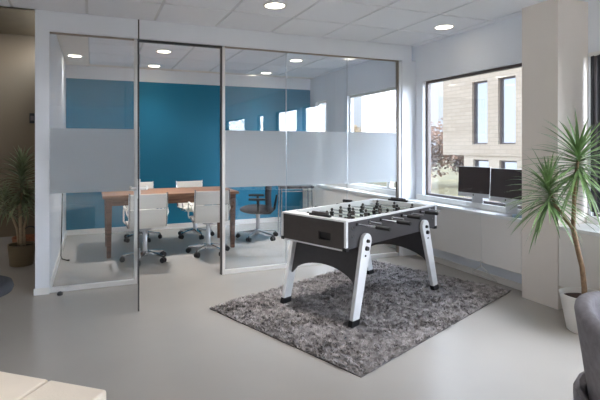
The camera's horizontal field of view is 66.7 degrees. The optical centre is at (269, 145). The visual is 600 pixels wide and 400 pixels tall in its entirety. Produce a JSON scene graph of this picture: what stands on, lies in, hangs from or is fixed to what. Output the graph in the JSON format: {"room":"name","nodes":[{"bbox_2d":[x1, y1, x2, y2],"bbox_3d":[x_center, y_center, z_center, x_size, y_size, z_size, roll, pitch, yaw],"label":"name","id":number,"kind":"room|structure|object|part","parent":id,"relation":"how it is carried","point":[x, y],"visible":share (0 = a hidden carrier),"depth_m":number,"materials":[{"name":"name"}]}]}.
{"room":"common room","nodes":[
{"label":"common room","id":0,"kind":"room"},
{"bbox_2d":[0,33,34,236],"bbox_3d":[-4.905,-0.152,6.269,3.630,2.950,0.150,0,0,-21],"label":"wall","id":1,"kind":"structure","parent":0,"point":[17,52],"depth_m":6.66,"materials":[{"name":"beige paint"}]},
{"bbox_2d":[29,113,34,122],"bbox_3d":[-3.513,-0.407,6.720,0.070,0.150,0.021,0,0,-21],"label":"wall switch","id":2,"kind":"object","parent":1,"relation":"attached to","point":[31,115],"visible":1,"depth_m":6.71,"materials":[{"name":"black plastic"}]},
{"bbox_2d":[0,7,34,35],"bbox_3d":[-4.360,-1.677,4.877,3.630,0.100,3.140,0,0,-21],"label":"ceiling","id":3,"kind":"structure","parent":0,"point":[12,21],"depth_m":5.95,"materials":[{"name":"beige paint"}]},
{"bbox_2d":[50,34,65,279],"bbox_3d":[-2.561,0.061,5.411,0.110,2.523,2.775,0,0,-21],"label":"wall","id":4,"kind":"structure","parent":0,"point":[57,62],"depth_m":4.94,"materials":[{"name":"white paint"}]},
{"bbox_2d":[50,230,66,286],"bbox_3d":[-2.503,1.285,5.431,0.013,0.075,2.740,0,0,-21],"label":"baseboard","id":5,"kind":"structure","parent":4,"relation":"attached to","point":[65,235],"depth_m":4.90,"materials":[{"name":"white metal"}]},
{"bbox_2d":[60,193,69,260],"bbox_3d":[-2.466,0.942,5.417,0.076,0.762,0.523,0,0,-33],"label":"power cable","id":6,"kind":"object","parent":4,"relation":"attached to","point":[62,193],"visible":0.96,"depth_m":5.49,"materials":[{"name":"black plastic"}]},
{"bbox_2d":[66,65,309,229],"bbox_3d":[-1.256,0.061,7.591,4.130,2.523,0.345,0,0,-21],"label":"wall","id":7,"kind":"structure","parent":0,"point":[180,111],"depth_m":7.33,"materials":[{"name":"blue paint"}]},
{"bbox_2d":[67,217,279,234],"bbox_3d":[-1.216,1.285,7.414,3.845,0.075,0.015,0,0,-21],"label":"baseboard","id":8,"kind":"structure","parent":7,"relation":"attached to","point":[273,219],"depth_m":7.27,"materials":[{"name":"white paint"}]},
{"bbox_2d":[34,9,415,295],"bbox_3d":[-0.171,0.055,4.804,4.140,2.534,0.097,0,0,-21],"label":"glass wall","id":9,"kind":"structure","parent":0,"point":[67,160],"depth_m":4.69,"materials":[{"name":"clear glass"}]},
{"bbox_3d":[-2.024,1.292,4.031,0.125,0.059,0.007,0,0,-21],"label":"skirting","id":10,"kind":"part","parent":9,"relation":"part of","materials":[{"name":"white paint"}]},
{"bbox_3d":[-2.037,0.149,4.078,0.115,2.346,0.090,0,0,-21],"label":"post","id":11,"kind":"part","parent":9,"relation":"part of","materials":[{"name":"white paint"}]},
{"bbox_3d":[-1.644,1.301,4.232,0.730,0.041,0.044,0,0,-21],"label":"floor rail","id":12,"kind":"part","parent":9,"relation":"part of","materials":[{"name":"white metal"}]},
{"bbox_2d":[129,20,147,310],"bbox_3d":[-1.149,0.156,3.986,0.156,2.317,0.786,0,0,-16],"label":"door","id":13,"kind":"structure","parent":9,"relation":"in","point":[138,188],"depth_m":3.64,"materials":[{"name":"clear glass"}]},
{"bbox_3d":[-1.074,0.348,3.724,0.156,0.150,0.160,0,0,-16],"label":"handle","id":14,"kind":"part","parent":13,"relation":"part of","materials":[{"name":"white metal"}]},
{"bbox_3d":[-1.148,0.156,3.984,0.010,2.317,0.766,0,0,-16],"label":"glass","id":15,"kind":"part","parent":13,"relation":"part of","materials":[{"name":"clear glass"}]},
{"bbox_2d":[137,39,221,283],"bbox_3d":[-0.886,0.150,4.528,0.838,2.344,0.044,0,0,-21],"label":"door frame","id":16,"kind":"structure","parent":9,"relation":"attached to","point":[140,40],"depth_m":4.66,"materials":[{"name":"metal"}]},
{"bbox_3d":[0.530,1.301,5.082,2.142,0.041,0.044,0,0,-21],"label":"floor rail","id":17,"kind":"part","parent":9,"relation":"part of","materials":[{"name":"white metal"}]},
{"bbox_3d":[1.649,0.149,5.519,0.230,2.346,0.090,0,0,-21],"label":"wall post","id":18,"kind":"part","parent":9,"relation":"part of","materials":[{"name":"white paint"}]},
{"bbox_2d":[0,221,583,399],"bbox_3d":[-0.347,1.383,0.723,8.080,0.120,13.800,0,0,-21],"label":"floor","id":19,"kind":"structure","parent":0,"point":[175,347],"depth_m":3.07,"materials":[{"name":"grey concrete"}]},
{"bbox_2d":[0,275,13,296],"bbox_3d":[-1.913,1.098,2.903,0.490,0.451,0.490,0,0,-21],"label":"stool","id":20,"kind":"object","parent":19,"relation":"on","point":[6,283],"visible":1,"depth_m":2.92,"materials":[{"name":"grey fabric"}]},
{"bbox_2d":[0,145,34,266],"bbox_3d":[-2.855,0.654,5.039,0.669,1.338,0.700,0,0,-21],"label":"potted palm","id":21,"kind":"object","parent":19,"relation":"on","point":[21,253],"visible":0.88,"depth_m":5.02,"materials":[{"name":"plant"}]},
{"bbox_3d":[-2.944,0.630,5.035,0.461,0.611,0.461,0,0,13],"label":"crown","id":22,"kind":"part","parent":21,"relation":"part of","materials":[{"name":"green plant"}]},
{"bbox_3d":[-2.803,0.419,5.060,0.556,0.870,0.700,0,0,-21],"label":"crown","id":23,"kind":"part","parent":21,"relation":"part of","materials":[{"name":"green plant"}]},
{"bbox_2d":[7,241,34,266],"bbox_3d":[-2.763,1.207,5.061,0.284,0.232,0.284,0,0,-21],"label":"pot","id":24,"kind":"object","parent":21,"relation":"attached to","point":[20,253],"depth_m":4.97,"materials":[{"name":"beige ceramic"}]},
{"bbox_3d":[-2.740,0.637,5.109,0.403,0.543,0.450,0,0,-21],"label":"crown","id":25,"kind":"part","parent":21,"relation":"part of","materials":[{"name":"green plant"}]},
{"bbox_2d":[12,226,34,242],"bbox_3d":[-3.102,1.174,5.820,0.356,0.297,0.356,0,0,-21],"label":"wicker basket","id":26,"kind":"object","parent":19,"relation":"on","point":[29,237],"visible":0.26,"depth_m":5.83,"materials":[{"name":"brown wicker"}]},
{"bbox_2d":[0,371,105,399],"bbox_3d":[-1.181,1.113,1.572,1.046,0.420,0.550,0,0,16],"label":"upholstered bench","id":27,"kind":"object","parent":19,"relation":"on","point":[12,386],"visible":1,"depth_m":1.68,"materials":[{"name":"beige fabric"}]},
{"bbox_2d":[0,371,47,399],"bbox_3d":[-1.055,0.963,1.535,0.260,0.120,0.550,0,0,16],"label":"seat cushion","id":28,"kind":"object","parent":27,"relation":"on","point":[12,386],"depth_m":1.71,"materials":[{"name":"beige fabric"}]},
{"bbox_2d":[21,380,105,399],"bbox_3d":[-0.804,0.963,1.460,0.260,0.120,0.550,0,0,16],"label":"seat cushion","id":29,"kind":"object","parent":27,"relation":"on","point":[44,390],"depth_m":1.66,"materials":[{"name":"beige fabric"}]},
{"bbox_2d":[124,181,161,242],"bbox_3d":[-1.796,0.922,6.424,0.539,0.801,0.553,0,0,-24],"label":"chair","id":30,"kind":"object","parent":19,"relation":"on","point":[142,184],"visible":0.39,"depth_m":6.47,"materials":[{"name":"white leather"},{"name":"chrome"},{"name":"black plastic"}]},
{"bbox_2d":[120,192,168,262],"bbox_3d":[-1.445,0.922,5.237,0.544,0.801,0.554,0,0,-24],"label":"chair","id":31,"kind":"object","parent":19,"relation":"on","point":[152,217],"visible":0.9,"depth_m":5.05,"materials":[{"name":"white leather"},{"name":"chrome"},{"name":"black plastic"}]},
{"bbox_3d":[-1.615,0.803,5.107,0.036,0.209,0.372,0,0,-24],"label":"armrest","id":32,"kind":"part","parent":31,"relation":"part of","materials":[{"name":"white metal"}]},
{"bbox_3d":[-1.450,0.908,5.271,0.390,0.042,0.416,0,0,-24],"label":"seat","id":33,"kind":"part","parent":31,"relation":"part of","materials":[{"name":"white leather"}]},
{"bbox_3d":[-1.429,0.731,5.222,0.428,0.418,0.513,0,0,-24],"label":"frame","id":34,"kind":"part","parent":31,"relation":"part of","materials":[{"name":"silver metal"}]},
{"bbox_3d":[-1.351,0.807,5.045,0.390,0.210,0.080,0,0,-24],"label":"backrest","id":35,"kind":"part","parent":31,"relation":"part of","materials":[{"name":"white leather"}]},
{"bbox_2d":[101,186,238,257],"bbox_3d":[-1.316,0.955,5.960,1.660,0.735,0.800,0,0,-21],"label":"meeting table","id":36,"kind":"object","parent":19,"relation":"on","point":[183,194],"visible":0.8,"depth_m":5.72,"materials":[{"name":"brown wood"}]},
{"bbox_3d":[-2.144,0.973,5.991,0.072,0.700,0.072,0,0,-21],"label":"leg","id":37,"kind":"part","parent":36,"relation":"part of","materials":[{"name":"brown wood"}]},
{"bbox_3d":[-1.903,0.973,5.376,0.072,0.700,0.072,0,0,-21],"label":"leg","id":38,"kind":"part","parent":36,"relation":"part of","materials":[{"name":"brown wood"}]},
{"bbox_3d":[-0.728,0.973,6.544,0.072,0.700,0.072,0,0,-21],"label":"leg","id":39,"kind":"part","parent":36,"relation":"part of","materials":[{"name":"brown wood"}]},
{"bbox_3d":[-0.488,0.973,5.929,0.072,0.700,0.072,0,0,-21],"label":"leg","id":40,"kind":"part","parent":36,"relation":"part of","materials":[{"name":"brown wood"}]},
{"bbox_2d":[175,180,213,239],"bbox_3d":[-1.088,0.922,6.636,0.548,0.801,0.554,0,0,-28],"label":"chair","id":41,"kind":"object","parent":19,"relation":"on","point":[182,206],"visible":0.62,"depth_m":6.71,"materials":[{"name":"white leather"},{"name":"chrome"},{"name":"black plastic"}]},
{"bbox_3d":[-1.074,0.908,6.605,0.390,0.042,0.416,0,0,-28],"label":"seat","id":42,"kind":"part","parent":41,"relation":"part of","materials":[{"name":"white leather"}]},
{"bbox_3d":[-1.100,0.731,6.652,0.428,0.418,0.513,0,0,-28],"label":"frame","id":43,"kind":"part","parent":41,"relation":"part of","materials":[{"name":"silver metal"}]},
{"bbox_3d":[-1.191,0.807,6.822,0.390,0.210,0.080,0,0,-28],"label":"backrest","id":44,"kind":"part","parent":41,"relation":"part of","materials":[{"name":"white leather"}]},
{"bbox_2d":[186,189,230,257],"bbox_3d":[-0.754,0.922,5.615,0.545,0.801,0.554,0,0,-18],"label":"chair","id":45,"kind":"object","parent":19,"relation":"on","point":[208,213],"visible":0.82,"depth_m":5.38,"materials":[{"name":"white leather"},{"name":"chrome"},{"name":"black plastic"}]},
{"bbox_3d":[-0.754,0.731,5.593,0.428,0.418,0.513,0,0,-18],"label":"frame","id":46,"kind":"part","parent":45,"relation":"part of","materials":[{"name":"white leather"}]},
{"bbox_3d":[-0.693,0.807,5.410,0.390,0.210,0.080,0,0,-18],"label":"backrest","id":47,"kind":"part","parent":45,"relation":"part of","materials":[{"name":"white leather"}]},
{"bbox_2d":[236,186,277,241],"bbox_3d":[-0.181,0.840,6.530,0.618,0.965,0.623,0,0,-2],"label":"chair","id":48,"kind":"object","parent":19,"relation":"on","point":[259,209],"visible":0.93,"depth_m":6.39,"materials":[{"name":"grey fabric"}]},
{"bbox_3d":[-0.190,0.908,6.521,0.485,0.130,0.480,0,0,-2],"label":"seat","id":49,"kind":"part","parent":48,"relation":"part of","materials":[{"name":"grey fabric"}]},
{"bbox_3d":[-0.160,0.848,6.303,0.035,0.201,0.126,0,0,-2],"label":"armrest","id":50,"kind":"part","parent":48,"relation":"part of","materials":[{"name":"black plastic"}]},
{"bbox_3d":[0.009,0.641,6.530,0.147,0.566,0.433,0,0,-2],"label":"backrest","id":51,"kind":"part","parent":48,"relation":"part of","materials":[{"name":"grey fabric"}]},
{"bbox_2d":[278,184,313,236],"bbox_3d":[0.380,0.955,6.827,0.500,0.735,0.440,0,0,-4],"label":"desk","id":52,"kind":"object","parent":19,"relation":"on","point":[286,186],"visible":0.67,"depth_m":6.64,"materials":[{"name":"laminate"}]},
{"bbox_3d":[0.136,0.970,7.010,0.037,0.706,0.024,0,0,41],"label":"leg","id":53,"kind":"part","parent":52,"relation":"part of","materials":[{"name":"silver metal"}]},
{"bbox_3d":[0.165,0.970,6.611,0.023,0.706,0.038,0,0,41],"label":"leg","id":54,"kind":"part","parent":52,"relation":"part of","materials":[{"name":"silver metal"}]},
{"bbox_3d":[0.595,0.970,7.043,0.023,0.706,0.038,0,0,41],"label":"leg","id":55,"kind":"part","parent":52,"relation":"part of","materials":[{"name":"silver metal"}]},
{"bbox_2d":[210,259,509,377],"bbox_3d":[0.846,1.305,3.898,2.305,0.035,1.541,0,0,-43],"label":"shag rug","id":56,"kind":"object","parent":19,"relation":"on","point":[400,311],"visible":0.93,"depth_m":3.58,"materials":[{"name":"grey carpet"}]},
{"bbox_2d":[280,197,440,327],"bbox_3d":[0.814,0.913,4.016,1.384,0.804,1.256,0,0,-43],"label":"table","id":57,"kind":"object","parent":56,"relation":"on","point":[340,236],"visible":1,"depth_m":3.70,"materials":[{"name":"laminate"}]},
{"bbox_3d":[0.197,0.975,3.891,0.239,0.632,0.032,0,0,-43],"label":"leg","id":58,"kind":"part","parent":57,"relation":"part of","materials":[{"name":"white paint"}]},
{"bbox_3d":[0.335,0.659,3.539,0.022,0.200,0.653,0,0,-43],"label":"panel","id":59,"kind":"part","parent":57,"relation":"part of","materials":[{"name":"grey laminate"}]},
{"bbox_3d":[0.344,0.765,3.549,0.051,0.012,0.595,0,0,-43],"label":"rail","id":60,"kind":"part","parent":57,"relation":"part of","materials":[{"name":"white paint"}]},
{"bbox_2d":[309,212,331,217],"bbox_3d":[0.390,0.537,3.530,0.028,0.018,0.210,0,0,-43],"label":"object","id":61,"kind":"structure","parent":57,"relation":"on","point":[310,213],"depth_m":3.51,"materials":[{"name":"black plastic"}]},
{"bbox_3d":[0.445,0.921,3.644,0.094,0.299,0.663,0,0,-43],"label":"arch panel","id":62,"kind":"part","parent":57,"relation":"part of","materials":[{"name":"laminate"}]},
{"bbox_3d":[0.554,0.661,3.304,0.026,0.204,0.020,0,0,-43],"label":"corner trim","id":63,"kind":"part","parent":57,"relation":"part of","materials":[{"name":"white paint"}]},
{"bbox_3d":[0.700,0.585,3.792,0.013,0.013,1.010,0,0,-43],"label":"rod","id":64,"kind":"part","parent":57,"relation":"part of","materials":[{"name":"silver metal"}]},
{"bbox_3d":[0.532,0.585,3.740,0.013,0.013,0.895,0,0,-43],"label":"rod","id":65,"kind":"part","parent":57,"relation":"part of","materials":[{"name":"silver metal"}]},
{"bbox_3d":[0.677,0.975,3.383,0.239,0.632,0.032,0,0,-43],"label":"leg","id":66,"kind":"part","parent":57,"relation":"part of","materials":[{"name":"white paint"}]},
{"bbox_3d":[0.478,0.585,3.568,0.013,0.013,1.030,0,0,-43],"label":"rod","id":67,"kind":"part","parent":57,"relation":"part of","materials":[{"name":"silver metal"}]},
{"bbox_3d":[0.754,0.585,3.964,0.013,0.013,0.915,0,0,-43],"label":"rod","id":68,"kind":"part","parent":57,"relation":"part of","materials":[{"name":"silver metal"}]},
{"bbox_3d":[0.953,0.976,4.605,0.277,0.635,0.032,0,0,-43],"label":"leg","id":69,"kind":"part","parent":57,"relation":"part of","materials":[{"name":"white paint"}]},
{"bbox_3d":[0.898,0.585,4.041,0.013,0.013,0.920,0,0,-43],"label":"rod","id":70,"kind":"part","parent":57,"relation":"part of","materials":[{"name":"silver metal"}]},
{"bbox_3d":[0.987,0.585,4.176,0.013,0.013,0.905,0,0,-43],"label":"rod","id":71,"kind":"part","parent":57,"relation":"part of","materials":[{"name":"silver metal"}]},
{"bbox_3d":[1.043,0.659,3.773,1.329,0.200,0.022,0,0,-43],"label":"panel","id":72,"kind":"part","parent":57,"relation":"part of","materials":[{"name":"laminate"}]},
{"bbox_3d":[1.123,0.585,4.261,0.013,0.013,0.910,0,0,-43],"label":"rod","id":73,"kind":"part","parent":57,"relation":"part of","materials":[{"name":"silver metal"}]},
{"bbox_3d":[1.161,0.585,4.451,0.013,0.013,1.065,0,0,-43],"label":"rod","id":74,"kind":"part","parent":57,"relation":"part of","materials":[{"name":"silver metal"}]},
{"bbox_2d":[388,198,407,201],"bbox_3d":[1.261,0.537,4.477,0.028,0.018,0.210,0,0,-43],"label":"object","id":75,"kind":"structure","parent":57,"relation":"on","point":[389,199],"depth_m":4.47,"materials":[{"name":"black plastic"}]},
{"bbox_3d":[1.182,0.921,4.341,0.115,0.299,0.663,0,0,-43],"label":"arch panel","id":76,"kind":"part","parent":57,"relation":"part of","materials":[{"name":"laminate"}]},
{"bbox_3d":[1.433,0.976,4.097,0.277,0.635,0.032,0,0,-43],"label":"leg","id":77,"kind":"part","parent":57,"relation":"part of","materials":[{"name":"white paint"}]},
{"bbox_3d":[1.539,0.661,4.235,0.026,0.204,0.020,0,0,-43],"label":"corner trim","id":78,"kind":"part","parent":57,"relation":"part of","materials":[{"name":"white paint"}]},
{"bbox_2d":[494,110,599,333],"bbox_3d":[2.084,0.531,3.179,0.914,1.584,0.780,0,0,1],"label":"dracaena","id":79,"kind":"object","parent":19,"relation":"on","point":[568,295],"visible":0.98,"depth_m":3.17,"materials":[{"name":"green plant"}]},
{"bbox_3d":[1.951,0.375,3.189,0.665,0.741,0.668,0,0,-42],"label":"crown","id":80,"kind":"part","parent":79,"relation":"part of","materials":[{"name":"green plant"}]},
{"bbox_3d":[2.147,0.162,3.141,0.782,0.845,0.786,0,0,-21],"label":"crown","id":81,"kind":"part","parent":79,"relation":"part of","materials":[{"name":"green plant"}]},
{"bbox_2d":[559,287,598,333],"bbox_3d":[2.263,1.192,3.247,0.340,0.262,0.340,0,0,-21],"label":"pot","id":82,"kind":"object","parent":79,"relation":"attached to","point":[568,295],"depth_m":3.25,"materials":[{"name":"white ceramic"}]},
{"bbox_2d":[522,0,587,309],"bbox_3d":[2.487,0.061,3.909,0.480,2.523,0.330,0,0,-21],"label":"wall pier","id":83,"kind":"object","parent":19,"relation":"on","point":[554,32],"visible":0.61,"depth_m":3.77,"materials":[{"name":"beige paint"}]},
{"bbox_2d":[573,291,599,399],"bbox_3d":[1.515,0.971,1.638,0.706,0.707,0.732,0,0,13],"label":"armchair","id":84,"kind":"object","parent":19,"relation":"on","point":[586,386],"visible":1,"depth_m":1.72,"materials":[{"name":"grey fabric"}]},
{"bbox_2d":[0,0,591,78],"bbox_3d":[-0.347,-1.250,0.723,8.080,0.100,13.800,0,0,-21],"label":"ceiling","id":85,"kind":"structure","parent":0,"point":[397,22],"depth_m":4.46,"materials":[{"name":"tile"}]},
{"bbox_2d":[66,54,82,57],"bbox_3d":[-2.603,-1.200,6.069,0.206,0.009,0.206,0,0,-21],"label":"recessed light","id":86,"kind":"object","parent":85,"relation":"in","point":[68,55],"visible":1,"depth_m":6.06,"materials":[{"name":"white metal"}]},
{"bbox_2d":[156,50,171,52],"bbox_3d":[-1.347,-1.200,5.786,0.206,0.009,0.206,0,0,-21],"label":"recessed light","id":87,"kind":"object","parent":85,"relation":"in","point":[157,51],"visible":1,"depth_m":5.78,"materials":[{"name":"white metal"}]},
{"bbox_2d":[263,2,286,9],"bbox_3d":[0.044,-1.200,3.889,0.206,0.009,0.206,0,0,-21],"label":"recessed light","id":88,"kind":"object","parent":85,"relation":"in","point":[270,5],"visible":1,"depth_m":3.88,"materials":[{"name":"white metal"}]},
{"bbox_2d":[265,3,284,8],"bbox_3d":[0.044,-1.201,3.889,0.166,0.006,0.166,0,0,-21],"label":"diffuser","id":89,"kind":"object","parent":88,"relation":"attached to","point":[267,5],"depth_m":3.88,"materials":[{"name":"white plastic"}]},
{"bbox_2d":[289,59,302,61],"bbox_3d":[0.368,-1.200,6.396,0.206,0.009,0.206,0,0,-21],"label":"recessed light","id":90,"kind":"object","parent":85,"relation":"in","point":[291,60],"visible":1,"depth_m":6.38,"materials":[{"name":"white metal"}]},
{"bbox_2d":[433,24,454,29],"bbox_3d":[1.760,-1.200,4.592,0.206,0.009,0.206,0,0,-21],"label":"recessed light","id":91,"kind":"object","parent":85,"relation":"in","point":[444,26],"visible":1,"depth_m":4.59,"materials":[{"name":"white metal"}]},
{"bbox_2d":[436,25,452,28],"bbox_3d":[1.760,-1.201,4.592,0.166,0.006,0.166,0,0,-21],"label":"diffuser","id":92,"kind":"object","parent":91,"relation":"attached to","point":[439,26],"depth_m":4.58,"materials":[{"name":"white plastic"}]},
{"bbox_2d":[310,15,521,283],"bbox_3d":[1.535,0.011,6.291,0.120,2.623,4.800,0,0,-21],"label":"wall","id":93,"kind":"structure","parent":0,"point":[498,44],"depth_m":5.41,"materials":[{"name":"white paint"}]},
{"bbox_2d":[318,101,325,131],"bbox_3d":[0.943,-0.090,7.842,0.052,1.355,0.400,0,0,-21],"label":"window","id":94,"kind":"structure","parent":93,"relation":"in","point":[322,102],"depth_m":8.00,"materials":[{"name":"white metal"}]},
{"bbox_2d":[303,183,395,247],"bbox_3d":[1.147,0.952,6.869,0.180,0.742,2.720,0,0,-21],"label":"window sill","id":95,"kind":"structure","parent":93,"relation":"attached to","point":[323,194],"depth_m":6.91,"materials":[{"name":"white paint"}]},
{"bbox_3d":[1.105,0.899,6.853,0.050,0.457,2.720,0,0,-21],"label":"casing panel","id":96,"kind":"part","parent":95,"relation":"part of","materials":[{"name":"white paint"}]},
{"bbox_2d":[350,87,395,190],"bbox_3d":[1.474,-0.090,6.460,0.070,1.355,1.240,0,0,-21],"label":"window","id":97,"kind":"structure","parent":93,"relation":"in","point":[390,92],"depth_m":6.10,"materials":[{"name":"white metal"}]},
{"bbox_2d":[408,194,521,290],"bbox_3d":[1.984,0.952,4.730,0.180,0.742,1.555,0,0,-21],"label":"window sill","id":98,"kind":"structure","parent":93,"relation":"attached to","point":[459,231],"depth_m":4.47,"materials":[{"name":"white metal"}]},
{"bbox_3d":[2.061,1.293,4.760,0.014,0.060,1.555,0,0,-21],"label":"skirting","id":99,"kind":"part","parent":98,"relation":"part of","materials":[{"name":"white paint"}]},
{"bbox_2d":[458,166,490,209],"bbox_3d":[2.072,0.427,4.608,0.137,0.430,0.355,0,0,-32],"label":"computer monitor","id":100,"kind":"object","parent":98,"relation":"on","point":[474,182],"visible":0.95,"depth_m":4.60,"materials":[{"name":"silver metal"}]},
{"bbox_3d":[1.942,0.899,4.713,0.050,0.457,1.555,0,0,-21],"label":"casing panel","id":101,"kind":"part","parent":98,"relation":"part of","materials":[{"name":"white paint"}]},
{"bbox_2d":[472,218,496,281],"bbox_3d":[2.044,0.950,4.334,0.016,0.622,0.300,0,0,-21],"label":"power cable","id":102,"kind":"object","parent":98,"relation":"hanging from","point":[480,218],"visible":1,"depth_m":4.34,"materials":[{"name":"white plastic"}]},
{"bbox_2d":[490,168,521,216],"bbox_3d":[2.177,0.427,4.177,0.137,0.430,0.355,0,0,-21],"label":"computer monitor","id":103,"kind":"object","parent":98,"relation":"on","point":[501,182],"visible":0.8,"depth_m":4.18,"materials":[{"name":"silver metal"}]},
{"bbox_2d":[426,63,521,208],"bbox_3d":[2.143,-0.090,4.773,0.052,1.355,1.410,0,0,-21],"label":"window","id":104,"kind":"structure","parent":93,"relation":"in","point":[428,83],"depth_m":5.40,"materials":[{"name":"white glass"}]},
{"bbox_2d":[588,0,599,215],"bbox_3d":[4.294,0.011,-0.216,0.120,2.623,8.670,0,0,-21],"label":"wall","id":105,"kind":"structure","parent":0,"point":[594,5],"depth_m":3.78,"materials":[{"name":"white paint"}]},
{"bbox_2d":[558,215,599,290],"bbox_3d":[4.043,0.952,-0.263,0.380,0.742,8.565,0,0,-21],"label":"window sill","id":106,"kind":"structure","parent":105,"relation":"attached to","point":[569,271],"depth_m":3.53,"materials":[{"name":"white paint"}]},
{"bbox_2d":[594,56,599,216],"bbox_3d":[3.018,-0.090,3.030,0.052,1.355,1.645,0,0,-21],"label":"window","id":107,"kind":"structure","parent":105,"relation":"in","point":[595,57],"depth_m":3.77,"materials":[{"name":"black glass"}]},
{"bbox_2d":[588,51,599,212],"bbox_3d":[2.750,-0.111,3.484,0.040,1.308,0.586,0,0,-21],"label":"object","id":108,"kind":"object","parent":107,"relation":"attached to","point":[597,53],"visible":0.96,"depth_m":3.71,"materials":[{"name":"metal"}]},
{"bbox_3d":[2.751,-0.751,3.483,0.040,0.028,0.585,0,0,-21],"label":"head rail","id":109,"kind":"part","parent":108,"relation":"part of","materials":[{"name":"white metal"}]},
{"label":"outside","id":110,"kind":"structure","parent":0,"visible":0},
{"bbox_2d":[364,151,463,196],"bbox_3d":[151.701,5.423,166.682,396.040,0.200,600.000,0,0,-21],"label":"ground","id":111,"kind":"structure","parent":110,"point":[447,184],"depth_m":65.94,"materials":[{"name":"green plant"}]},
{"bbox_2d":[321,124,365,131],"bbox_3d":[8.506,1.055,52.479,7.814,8.556,7.487,0,0,-21],"label":"autumn tree","id":112,"kind":"object","parent":111,"relation":"on","point":[361,128],"visible":0.02,"depth_m":52.38,"materials":[{"name":"brown plant"}]},
{"bbox_2d":[431,117,457,187],"bbox_3d":[20.386,0.824,57.658,7.340,9.017,7.147,0,0,-21],"label":"autumn tree","id":113,"kind":"object","parent":111,"relation":"on","point":[436,155],"visible":0.41,"depth_m":56.62,"materials":[{"name":"brown plant"}]},
{"bbox_2d":[444,155,463,174],"bbox_3d":[26.197,1.880,59.347,7.086,6.906,6.989,0,0,-21],"label":"autumn tree","id":114,"kind":"object","parent":111,"relation":"on","point":[460,160],"visible":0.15,"depth_m":59.18,"materials":[{"name":"brown plant"}]},
{"bbox_2d":[443,67,521,204],"bbox_3d":[12.857,-0.777,11.056,8.000,12.200,15.230,0,0,-21],"label":"office building","id":115,"kind":"structure","parent":111,"relation":"on","point":[482,114],"depth_m":14.97,"materials":[{"name":"beige brick"}]}
]}

